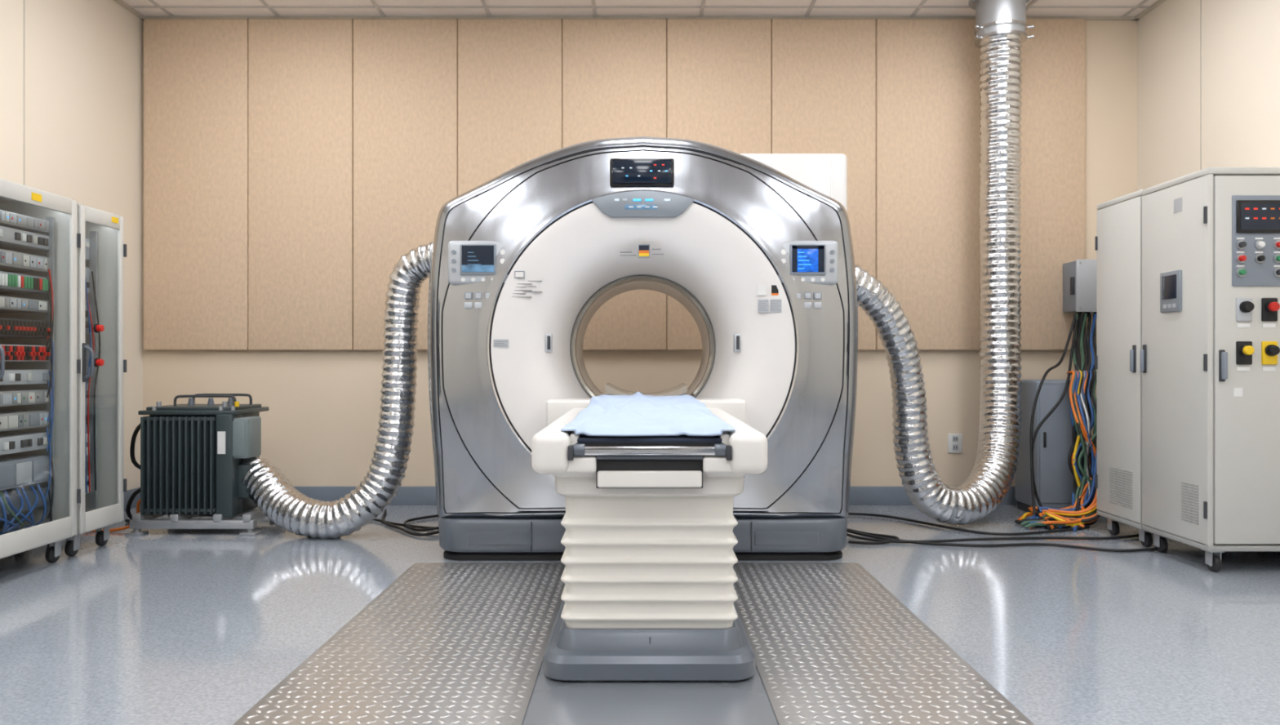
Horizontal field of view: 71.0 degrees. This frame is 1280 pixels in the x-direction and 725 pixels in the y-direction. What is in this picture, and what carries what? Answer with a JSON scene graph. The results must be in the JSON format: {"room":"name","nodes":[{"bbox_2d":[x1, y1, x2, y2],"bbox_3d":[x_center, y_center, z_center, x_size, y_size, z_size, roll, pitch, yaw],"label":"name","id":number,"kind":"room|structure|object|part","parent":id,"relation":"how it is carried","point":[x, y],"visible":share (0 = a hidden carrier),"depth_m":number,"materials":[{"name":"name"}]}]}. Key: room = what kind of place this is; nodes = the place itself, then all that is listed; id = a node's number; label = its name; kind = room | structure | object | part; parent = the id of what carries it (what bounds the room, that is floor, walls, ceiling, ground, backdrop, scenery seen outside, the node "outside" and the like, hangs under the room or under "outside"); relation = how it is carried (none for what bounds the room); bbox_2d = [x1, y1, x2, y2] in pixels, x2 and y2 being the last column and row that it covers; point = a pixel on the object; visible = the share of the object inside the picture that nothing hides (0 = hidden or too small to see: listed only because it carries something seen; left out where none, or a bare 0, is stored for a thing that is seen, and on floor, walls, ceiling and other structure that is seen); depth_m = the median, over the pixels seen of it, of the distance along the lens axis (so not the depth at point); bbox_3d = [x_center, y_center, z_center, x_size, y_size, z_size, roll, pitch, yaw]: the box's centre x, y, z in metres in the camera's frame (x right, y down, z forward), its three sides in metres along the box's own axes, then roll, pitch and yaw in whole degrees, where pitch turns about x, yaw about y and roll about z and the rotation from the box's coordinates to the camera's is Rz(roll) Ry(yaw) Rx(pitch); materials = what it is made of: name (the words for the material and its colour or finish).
{"room":"radiology room","nodes":[
{"label":"radiology room","id":0,"kind":"room"},
{"bbox_2d":[0,0,142,489],"bbox_3d":[-3.550,-0.713,1.660,0.100,3.425,9.320,0,0,0],"label":"wall","id":1,"kind":"structure","parent":0,"point":[83,59],"depth_m":5.67,"materials":[{"name":"paint"}]},
{"bbox_2d":[23,0,24,185],"bbox_3d":[-3.498,-0.777,5.100,0.003,3.295,0.008,0,0,0],"label":"trim","id":2,"kind":"structure","parent":1,"relation":"attached to","point":[24,0],"depth_m":5.10,"materials":[{"name":"beige paint"}]},
{"bbox_2d":[124,486,140,510],"bbox_3d":[-3.493,0.935,1.653,0.015,0.130,9.305,0,0,0],"label":"baseboard","id":3,"kind":"structure","parent":1,"relation":"attached to","point":[128,493],"depth_m":6.16,"materials":[{"name":"plastic"}]},
{"bbox_2d":[0,504,1279,724],"bbox_3d":[0.000,1.050,1.660,7.200,0.100,9.520,0,0,0],"label":"floor","id":4,"kind":"structure","parent":0,"point":[157,626],"depth_m":3.54,"materials":[{"name":"plastic"}]},
{"bbox_2d":[0,178,80,562],"bbox_3d":[-3.133,0.085,3.938,0.653,1.830,1.277,0,0,0],"label":"tall cabinet","id":5,"kind":"object","parent":4,"relation":"on","point":[40,240],"visible":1,"depth_m":4.46,"materials":[{"name":"metal"}]},
{"bbox_3d":[-2.832,0.000,3.965,0.050,0.175,0.016,0,0,0],"label":"handle","id":6,"kind":"part","parent":5,"relation":"part of","materials":[{"name":"silver metal"}]},
{"bbox_3d":[-2.869,0.825,4.255,0.018,0.100,0.530,0,0,0],"label":"door rail","id":7,"kind":"part","parent":5,"relation":"part of","materials":[{"name":"metal"}]},
{"bbox_3d":[-2.869,-0.782,4.255,0.018,0.075,0.530,0,0,0],"label":"door rail","id":8,"kind":"part","parent":5,"relation":"part of","materials":[{"name":"metal"}]},
{"bbox_3d":[-2.968,0.045,4.519,0.034,1.550,0.018,0,0,0],"label":"mount post","id":9,"kind":"part","parent":5,"relation":"part of","materials":[{"name":"grey metal"}]},
{"bbox_2d":[64,203,126,555],"bbox_3d":[-3.134,0.092,4.785,0.655,1.815,0.404,0,0,0],"label":"tall cabinet","id":10,"kind":"object","parent":4,"relation":"on","point":[102,483],"visible":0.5,"depth_m":4.94,"materials":[{"name":"metal"}]},
{"bbox_3d":[-2.857,0.000,4.615,0.010,0.200,0.026,0,0,0],"label":"handle","id":11,"kind":"part","parent":10,"relation":"part of","materials":[{"name":"metal"}]},
{"bbox_3d":[-2.832,0.000,4.615,0.050,0.175,0.016,0,0,0],"label":"handle","id":12,"kind":"part","parent":10,"relation":"part of","materials":[{"name":"silver metal"}]},
{"bbox_3d":[-3.002,0.040,4.934,0.035,1.520,0.018,0,0,0],"label":"mount post","id":13,"kind":"part","parent":10,"relation":"part of","materials":[{"name":"grey metal"}]},
{"bbox_3d":[-2.869,0.825,4.785,0.018,0.100,0.306,0,0,0],"label":"door rail","id":14,"kind":"part","parent":10,"relation":"part of","materials":[{"name":"metal"}]},
{"bbox_3d":[-2.869,-0.767,4.785,0.018,0.075,0.306,0,0,0],"label":"door rail","id":15,"kind":"part","parent":10,"relation":"part of","materials":[{"name":"metal"}]},
{"bbox_3d":[-3.170,0.035,4.974,0.580,1.700,0.022,0,0,0],"label":"panel","id":16,"kind":"part","parent":10,"relation":"part of","materials":[{"name":"paint"}]},
{"bbox_2d":[90,393,273,535],"bbox_3d":[-2.758,0.596,5.442,1.085,0.809,0.515,0,0,0],"label":"transformer","id":17,"kind":"object","parent":4,"relation":"on","point":[194,458],"visible":0.97,"depth_m":5.22,"materials":[{"name":"metal"}]},
{"bbox_3d":[-2.930,0.965,5.230,0.036,0.050,0.036,0,0,0],"label":"foot stem","id":18,"kind":"part","parent":17,"relation":"part of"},
{"bbox_3d":[-2.685,0.330,5.225,0.430,0.020,0.020,0,0,0],"label":"fin rail","id":19,"kind":"part","parent":17,"relation":"part of","materials":[{"name":"black metal"}]},
{"bbox_3d":[-2.685,0.860,5.225,0.430,0.020,0.020,0,0,0],"label":"fin rail","id":20,"kind":"part","parent":17,"relation":"part of","materials":[{"name":"black metal"}]},
{"bbox_3d":[-2.600,0.940,5.230,0.720,0.050,0.060,0,0,0],"label":"skid rail","id":21,"kind":"part","parent":17,"relation":"part of","materials":[{"name":"grey metal"}]},
{"bbox_3d":[-2.632,0.292,5.450,0.575,0.025,0.460,0,0,0],"label":"lid","id":22,"kind":"part","parent":17,"relation":"part of","materials":[{"name":"black metal"}]},
{"bbox_3d":[-2.635,0.600,5.450,0.530,0.600,0.300,0,0,0],"label":"tank","id":23,"kind":"part","parent":17,"relation":"part of","materials":[{"name":"black metal"}]},
{"bbox_3d":[-2.583,0.231,5.330,0.371,0.079,0.016,0,0,0],"label":"lifting rail","id":24,"kind":"part","parent":17,"relation":"part of","materials":[{"name":"black metal"}]},
{"bbox_3d":[-2.600,0.940,5.650,0.720,0.050,0.060,0,0,0],"label":"skid rail","id":25,"kind":"part","parent":17,"relation":"part of","materials":[{"name":"grey metal"}]},
{"bbox_3d":[-2.583,0.231,5.550,0.371,0.079,0.016,0,0,0],"label":"lifting rail","id":26,"kind":"part","parent":17,"relation":"part of","materials":[{"name":"black metal"}]},
{"bbox_3d":[-2.270,0.965,5.230,0.036,0.050,0.036,0,0,0],"label":"foot stem","id":27,"kind":"part","parent":17,"relation":"part of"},
{"bbox_2d":[241,241,433,539],"bbox_3d":[-1.716,0.154,5.185,1.384,1.708,0.386,0,0,13],"label":"flexible duct","id":28,"kind":"object","parent":4,"relation":"on","point":[273,493],"visible":0.93,"depth_m":5.11,"materials":[{"name":"metal"}]},
{"bbox_2d":[232,562,564,724],"bbox_3d":[-0.723,0.995,2.430,0.795,0.008,4.060,0,0,0],"label":"plate","id":29,"kind":"object","parent":4,"relation":"on","point":[444,643],"visible":0.99,"depth_m":3.05,"materials":[{"name":"metal"}]},
{"bbox_2d":[372,509,439,536],"bbox_3d":[-1.549,0.970,5.750,1.399,0.057,0.653,0,0,36],"label":"cable","id":30,"kind":"object","parent":4,"relation":"on","point":[420,528],"visible":0.68,"depth_m":5.41,"materials":[{"name":"black rubber"}]},
{"bbox_2d":[427,136,857,560],"bbox_3d":[0.069,-0.133,5.066,2.410,2.265,1.269,0,0,0],"label":"gantry","id":31,"kind":"object","parent":4,"relation":"on","point":[757,248],"visible":0.8,"depth_m":4.50,"materials":[{"name":"white plastic"}]},
{"bbox_3d":[-0.807,-0.500,4.508,0.310,0.220,0.055,0,0,0],"label":"console plate","id":32,"kind":"part","parent":31,"relation":"part of","materials":[{"name":"silver metal"}]},
{"bbox_3d":[-0.705,0.882,4.508,0.320,0.065,0.007,0,0,0],"label":"skirt access panel","id":33,"kind":"part","parent":31,"relation":"part of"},
{"bbox_3d":[0.735,0.882,4.508,0.320,0.065,0.007,0,0,0],"label":"skirt access panel","id":34,"kind":"part","parent":31,"relation":"part of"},
{"bbox_3d":[0.837,-0.500,4.508,0.310,0.220,0.055,0,0,0],"label":"console plate","id":35,"kind":"part","parent":31,"relation":"part of","materials":[{"name":"silver metal"}]},
{"bbox_2d":[522,661,777,724],"bbox_3d":[0.029,0.997,2.430,0.703,0.004,4.060,0,0,0],"label":"floor plate","id":36,"kind":"object","parent":4,"relation":"on","point":[553,701],"depth_m":2.62,"materials":[{"name":"grey metal"}]},
{"bbox_2d":[531,382,767,680],"bbox_3d":[0.030,0.550,3.772,0.950,0.887,2.055,0,0,0],"label":"table","id":37,"kind":"object","parent":36,"relation":"on","point":[649,575],"visible":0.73,"depth_m":2.86,"materials":[{"name":"plastic"}]},
{"bbox_3d":[-0.275,0.280,3.592,0.120,0.130,1.695,0,0,0],"label":"rail","id":38,"kind":"part","parent":37,"relation":"part of","materials":[{"name":"white plastic"}]},
{"bbox_3d":[-0.188,0.270,2.772,0.035,0.038,0.038,0,0,0],"label":"bar knob","id":39,"kind":"part","parent":37,"relation":"part of","materials":[{"name":"silver metal"}]},
{"bbox_2d":[560,391,735,435],"bbox_3d":[0.026,0.186,3.595,0.546,0.085,1.630,0,0,0],"label":"blanket","id":40,"kind":"object","parent":37,"relation":"on","point":[637,414],"visible":1,"depth_m":3.14,"materials":[{"name":"fabric"}]},
{"bbox_3d":[0.030,0.361,2.808,0.324,0.051,0.065,0,0,0],"label":"drawer","id":41,"kind":"part","parent":37,"relation":"part of","materials":[{"name":"white plastic"}]},
{"bbox_3d":[0.247,0.270,2.772,0.035,0.038,0.038,0,0,0],"label":"bar knob","id":42,"kind":"part","parent":37,"relation":"part of","materials":[{"name":"silver metal"}]},
{"bbox_3d":[0.335,0.280,3.592,0.120,0.130,1.695,0,0,0],"label":"rail","id":43,"kind":"part","parent":37,"relation":"part of","materials":[{"name":"white plastic"}]},
{"bbox_2d":[733,562,1035,724],"bbox_3d":[0.734,0.995,2.430,0.703,0.008,4.060,0,0,0],"label":"plate","id":44,"kind":"object","parent":4,"relation":"on","point":[830,643],"visible":0.97,"depth_m":3.02,"materials":[{"name":"metal"}]},
{"bbox_2d":[846,511,1156,551],"bbox_3d":[1.997,0.966,5.173,1.779,0.067,0.966,0,0,18],"label":"cable","id":45,"kind":"object","parent":4,"relation":"on","point":[880,538],"visible":0.93,"depth_m":5.03,"materials":[{"name":"black rubber"}]},
{"bbox_2d":[1014,379,1072,511],"bbox_3d":[2.717,0.557,5.989,0.285,0.885,0.383,0,0,0],"label":"enclosure","id":46,"kind":"object","parent":4,"relation":"on","point":[1053,477],"visible":0.6,"depth_m":5.81,"materials":[{"name":"grey metal"}]},
{"bbox_3d":[2.618,0.500,5.804,0.015,0.100,0.015,0,0,0],"label":"handle","id":47,"kind":"part","parent":46,"relation":"part of","materials":[{"name":"black rubber"}]},
{"bbox_3d":[2.717,0.530,5.817,0.255,0.760,0.015,0,0,0],"label":"door","id":48,"kind":"part","parent":46,"relation":"part of","materials":[{"name":"grey metal"}]},
{"bbox_2d":[1014,313,1100,530],"bbox_3d":[2.774,0.332,5.659,1.103,1.328,0.492,0,0,-39],"label":"cable bundle","id":49,"kind":"object","parent":4,"relation":"on","point":[1082,455],"visible":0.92,"depth_m":5.66,"materials":[{"name":"multicoloured rubber"}]},
{"bbox_2d":[1094,189,1152,546],"bbox_3d":[3.054,0.035,5.053,0.783,1.930,0.475,0,0,0],"label":"tall cabinet","id":50,"kind":"object","parent":4,"relation":"on","point":[1118,240],"visible":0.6,"depth_m":5.03,"materials":[{"name":"metal"}]},
{"bbox_3d":[3.065,0.882,5.058,0.750,0.026,0.465,0,0,0],"label":"sill","id":51,"kind":"part","parent":50,"relation":"part of","materials":[{"name":"white metal"}]},
{"bbox_3d":[2.670,-0.010,4.875,0.016,0.120,0.020,0,0,0],"label":"handle lever","id":52,"kind":"part","parent":50,"relation":"part of","materials":[{"name":"grey metal"}]},
{"bbox_3d":[2.684,-0.020,4.875,0.012,0.150,0.026,0,0,0],"label":"handle","id":53,"kind":"part","parent":50,"relation":"part of","materials":[{"name":"metal"}]},
{"bbox_2d":[1139,167,1279,571],"bbox_3d":[3.054,0.037,4.508,0.783,1.925,0.615,0,0,0],"label":"tall cabinet","id":54,"kind":"object","parent":4,"relation":"on","point":[1210,353],"visible":1,"depth_m":4.25,"materials":[{"name":"metal"}]},
{"bbox_3d":[2.670,-0.010,4.775,0.016,0.120,0.020,0,0,0],"label":"handle lever","id":55,"kind":"part","parent":54,"relation":"part of","materials":[{"name":"silver metal"}]},
{"bbox_3d":[2.684,-0.020,4.775,0.012,0.150,0.026,0,0,0],"label":"handle","id":56,"kind":"part","parent":54,"relation":"part of","materials":[{"name":"black metal"}]},
{"bbox_3d":[2.698,-0.012,4.532,0.020,1.754,0.559,0,0,0],"label":"door","id":57,"kind":"part","parent":54,"relation":"part of","materials":[{"name":"paint"}]},
{"bbox_3d":[2.704,-0.011,4.266,0.025,1.763,0.028,0,0,0],"label":"corner post","id":58,"kind":"part","parent":54,"relation":"part of","materials":[{"name":"metal"}]},
{"bbox_3d":[3.065,0.882,4.532,0.750,0.026,0.565,0,0,0],"label":"sill","id":59,"kind":"part","parent":54,"relation":"part of","materials":[{"name":"white metal"}]},
{"bbox_3d":[2.750,0.899,4.310,0.070,0.012,0.070,0,0,0],"label":"caster plate","id":60,"kind":"part","parent":54,"relation":"part of","materials":[{"name":"grey metal"}]},
{"bbox_3d":[2.752,0.015,4.244,0.027,0.150,0.012,0,0,0],"label":"handle","id":61,"kind":"part","parent":54,"relation":"part of","materials":[{"name":"metal"}]},
{"bbox_3d":[2.752,0.015,4.226,0.019,0.130,0.028,0,0,0],"label":"handle","id":62,"kind":"part","parent":54,"relation":"part of","materials":[{"name":"silver metal"}]},
{"bbox_3d":[2.835,-0.425,4.224,0.028,0.028,0.020,0,0,0],"label":"knob","id":63,"kind":"part","parent":54,"relation":"part of","materials":[{"name":"green plastic"}]},
{"bbox_3d":[2.835,-0.490,4.224,0.028,0.028,0.020,0,0,0],"label":"knob","id":64,"kind":"part","parent":54,"relation":"part of","materials":[{"name":"red plastic"}]},
{"bbox_3d":[2.835,-0.555,4.224,0.028,0.028,0.020,0,0,0],"label":"knob","id":65,"kind":"part","parent":54,"relation":"part of","materials":[{"name":"black plastic"}]},
{"bbox_3d":[2.855,-0.045,4.243,0.072,0.110,0.014,0,0,0],"label":"button plate","id":66,"kind":"part","parent":54,"relation":"part of","materials":[{"name":"black plastic"}]},
{"bbox_3d":[2.855,-0.250,4.243,0.072,0.110,0.014,0,0,0],"label":"button plate","id":67,"kind":"part","parent":54,"relation":"part of","materials":[{"name":"white plastic"}]},
{"bbox_3d":[3.071,-0.013,4.264,0.698,1.745,0.032,0,0,0],"label":"control door","id":68,"kind":"part","parent":54,"relation":"part of","materials":[{"name":"paint"}]},
{"bbox_3d":[3.070,-0.575,4.245,0.540,0.430,0.010,0,0,0],"label":"control panel","id":69,"kind":"part","parent":54,"relation":"part of","materials":[{"name":"grey metal"}]},
{"bbox_3d":[2.923,-0.490,4.224,0.028,0.028,0.020,0,0,0],"label":"knob","id":70,"kind":"part","parent":54,"relation":"part of","materials":[{"name":"black plastic"}]},
{"bbox_3d":[2.923,-0.555,4.224,0.028,0.028,0.020,0,0,0],"label":"knob","id":71,"kind":"part","parent":54,"relation":"part of","materials":[{"name":"plastic"}]},
{"bbox_3d":[2.975,-0.045,4.243,0.072,0.110,0.014,0,0,0],"label":"button plate","id":72,"kind":"part","parent":54,"relation":"part of","materials":[{"name":"yellow plastic"}]},
{"bbox_3d":[2.975,-0.250,4.243,0.072,0.110,0.014,0,0,0],"label":"button plate","id":73,"kind":"part","parent":54,"relation":"part of","materials":[{"name":"black plastic"}]},
{"bbox_3d":[3.011,-0.490,4.224,0.028,0.028,0.020,0,0,0],"label":"knob","id":74,"kind":"part","parent":54,"relation":"part of","materials":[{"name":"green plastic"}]},
{"bbox_3d":[3.011,-0.555,4.224,0.028,0.028,0.020,0,0,0],"label":"knob","id":75,"kind":"part","parent":54,"relation":"part of","materials":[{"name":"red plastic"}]},
{"bbox_2d":[142,20,1137,485],"bbox_3d":[0.000,-0.713,6.370,7.200,3.425,0.100,0,0,0],"label":"wall","id":76,"kind":"structure","parent":0,"point":[319,427],"depth_m":6.32,"materials":[{"name":"beige paint"}]},
{"bbox_2d":[143,18,248,350],"bbox_3d":[-3.104,-1.242,6.292,0.732,2.315,0.054,0,0,0],"label":"acoustic panel","id":77,"kind":"object","parent":76,"relation":"attached to","point":[196,70],"visible":1,"depth_m":6.26,"materials":[{"name":"fabric"}]},
{"bbox_2d":[248,18,353,350],"bbox_3d":[-2.373,-1.242,6.292,0.732,2.315,0.054,0,0,0],"label":"acoustic panel","id":78,"kind":"object","parent":76,"relation":"attached to","point":[300,71],"visible":1,"depth_m":6.26,"materials":[{"name":"fabric"}]},
{"bbox_2d":[353,18,457,350],"bbox_3d":[-1.641,-1.242,6.292,0.732,2.315,0.054,0,0,0],"label":"acoustic panel","id":79,"kind":"object","parent":76,"relation":"attached to","point":[406,70],"visible":0.74,"depth_m":6.26,"materials":[{"name":"fabric"}]},
{"bbox_2d":[457,18,562,195],"bbox_3d":[-0.910,-1.242,6.292,0.732,2.315,0.054,0,0,0],"label":"acoustic panel","id":80,"kind":"object","parent":76,"relation":"attached to","point":[510,70],"visible":0.49,"depth_m":6.26,"materials":[{"name":"fabric"}]},
{"bbox_2d":[562,18,666,350],"bbox_3d":[-0.178,-1.242,6.292,0.732,2.315,0.054,0,0,0],"label":"acoustic panel","id":81,"kind":"object","parent":76,"relation":"attached to","point":[615,70],"visible":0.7,"depth_m":6.26,"materials":[{"name":"fabric"}]},
{"bbox_2d":[293,485,1017,504],"bbox_3d":[0.000,0.935,6.312,7.000,0.130,0.015,0,0,0],"label":"baseboard","id":82,"kind":"structure","parent":76,"relation":"attached to","point":[406,495],"depth_m":6.30,"materials":[{"name":"plastic"}]},
{"bbox_2d":[666,18,771,350],"bbox_3d":[0.553,-1.242,6.292,0.732,2.315,0.054,0,0,0],"label":"acoustic panel","id":83,"kind":"object","parent":76,"relation":"attached to","point":[719,70],"visible":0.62,"depth_m":6.26,"materials":[{"name":"fabric"}]},
{"bbox_2d":[771,18,875,350],"bbox_3d":[1.285,-1.242,6.292,0.732,2.315,0.054,0,0,0],"label":"acoustic panel","id":84,"kind":"object","parent":76,"relation":"attached to","point":[824,70],"visible":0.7,"depth_m":6.26,"materials":[{"name":"fabric"}]},
{"bbox_2d":[875,18,980,350],"bbox_3d":[2.016,-1.242,6.292,0.732,2.315,0.054,0,0,0],"label":"acoustic panel","id":85,"kind":"object","parent":76,"relation":"attached to","point":[928,75],"visible":0.78,"depth_m":6.26,"materials":[{"name":"fabric"}]},
{"bbox_2d":[947,433,962,453],"bbox_3d":[2.215,0.568,6.311,0.100,0.135,0.017,0,0,0],"label":"power outlet","id":86,"kind":"object","parent":76,"relation":"attached to","point":[954,440],"visible":1,"depth_m":6.31,"materials":[{"name":"plastic"}]},
{"bbox_2d":[952,435,958,441],"bbox_3d":[2.215,0.535,6.307,0.040,0.040,0.004,0,0,0],"label":"socket","id":87,"kind":"object","parent":86,"relation":"attached to","point":[955,438],"depth_m":6.30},
{"bbox_2d":[952,444,958,449],"bbox_3d":[2.215,0.595,6.307,0.040,0.040,0.004,0,0,0],"label":"socket","id":88,"kind":"object","parent":86,"relation":"attached to","point":[955,446],"depth_m":6.30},
{"bbox_2d":[980,18,1085,350],"bbox_3d":[2.748,-1.242,6.292,0.732,2.315,0.054,0,0,0],"label":"acoustic panel","id":89,"kind":"object","parent":76,"relation":"attached to","point":[1052,188],"visible":0.44,"depth_m":6.26,"materials":[{"name":"fabric"}]},
{"bbox_2d":[1062,259,1097,316],"bbox_3d":[3.118,-0.502,6.152,0.375,0.385,0.224,0,0,0],"label":"junction box","id":90,"kind":"object","parent":89,"relation":"attached to","point":[1079,276],"visible":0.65,"depth_m":6.04,"materials":[{"name":"grey metal"}]},
{"bbox_3d":[3.123,-0.517,6.053,0.365,0.355,0.017,0,0,0],"label":"box lid","id":91,"kind":"part","parent":90,"relation":"part of","materials":[{"name":"grey metal"}]},
{"bbox_2d":[113,0,1166,20],"bbox_3d":[0.000,-2.475,1.660,7.200,0.100,9.520,0,0,0],"label":"ceiling","id":92,"kind":"structure","parent":0,"point":[144,11],"depth_m":6.10,"materials":[{"name":"tile"}]},
{"bbox_2d":[854,0,1034,524],"bbox_3d":[1.828,-0.716,5.505,1.831,3.403,0.479,0,0,-35],"label":"flexible duct","id":93,"kind":"object","parent":92,"relation":"hanging from","point":[1001,26],"visible":0.94,"depth_m":5.80,"materials":[{"name":"metal"}]},
{"bbox_2d":[1137,0,1279,191],"bbox_3d":[3.550,-0.713,1.660,0.100,3.425,9.320,0,0,0],"label":"wall","id":94,"kind":"structure","parent":0,"point":[1241,38],"depth_m":5.55,"materials":[{"name":"paint"}]},
{"bbox_2d":[1200,0,1201,169],"bbox_3d":[3.498,-0.777,5.600,0.003,3.295,0.008,0,0,0],"label":"trim","id":95,"kind":"structure","parent":94,"relation":"attached to","point":[1200,0],"depth_m":5.60,"materials":[{"name":"beige paint"}]}
]}

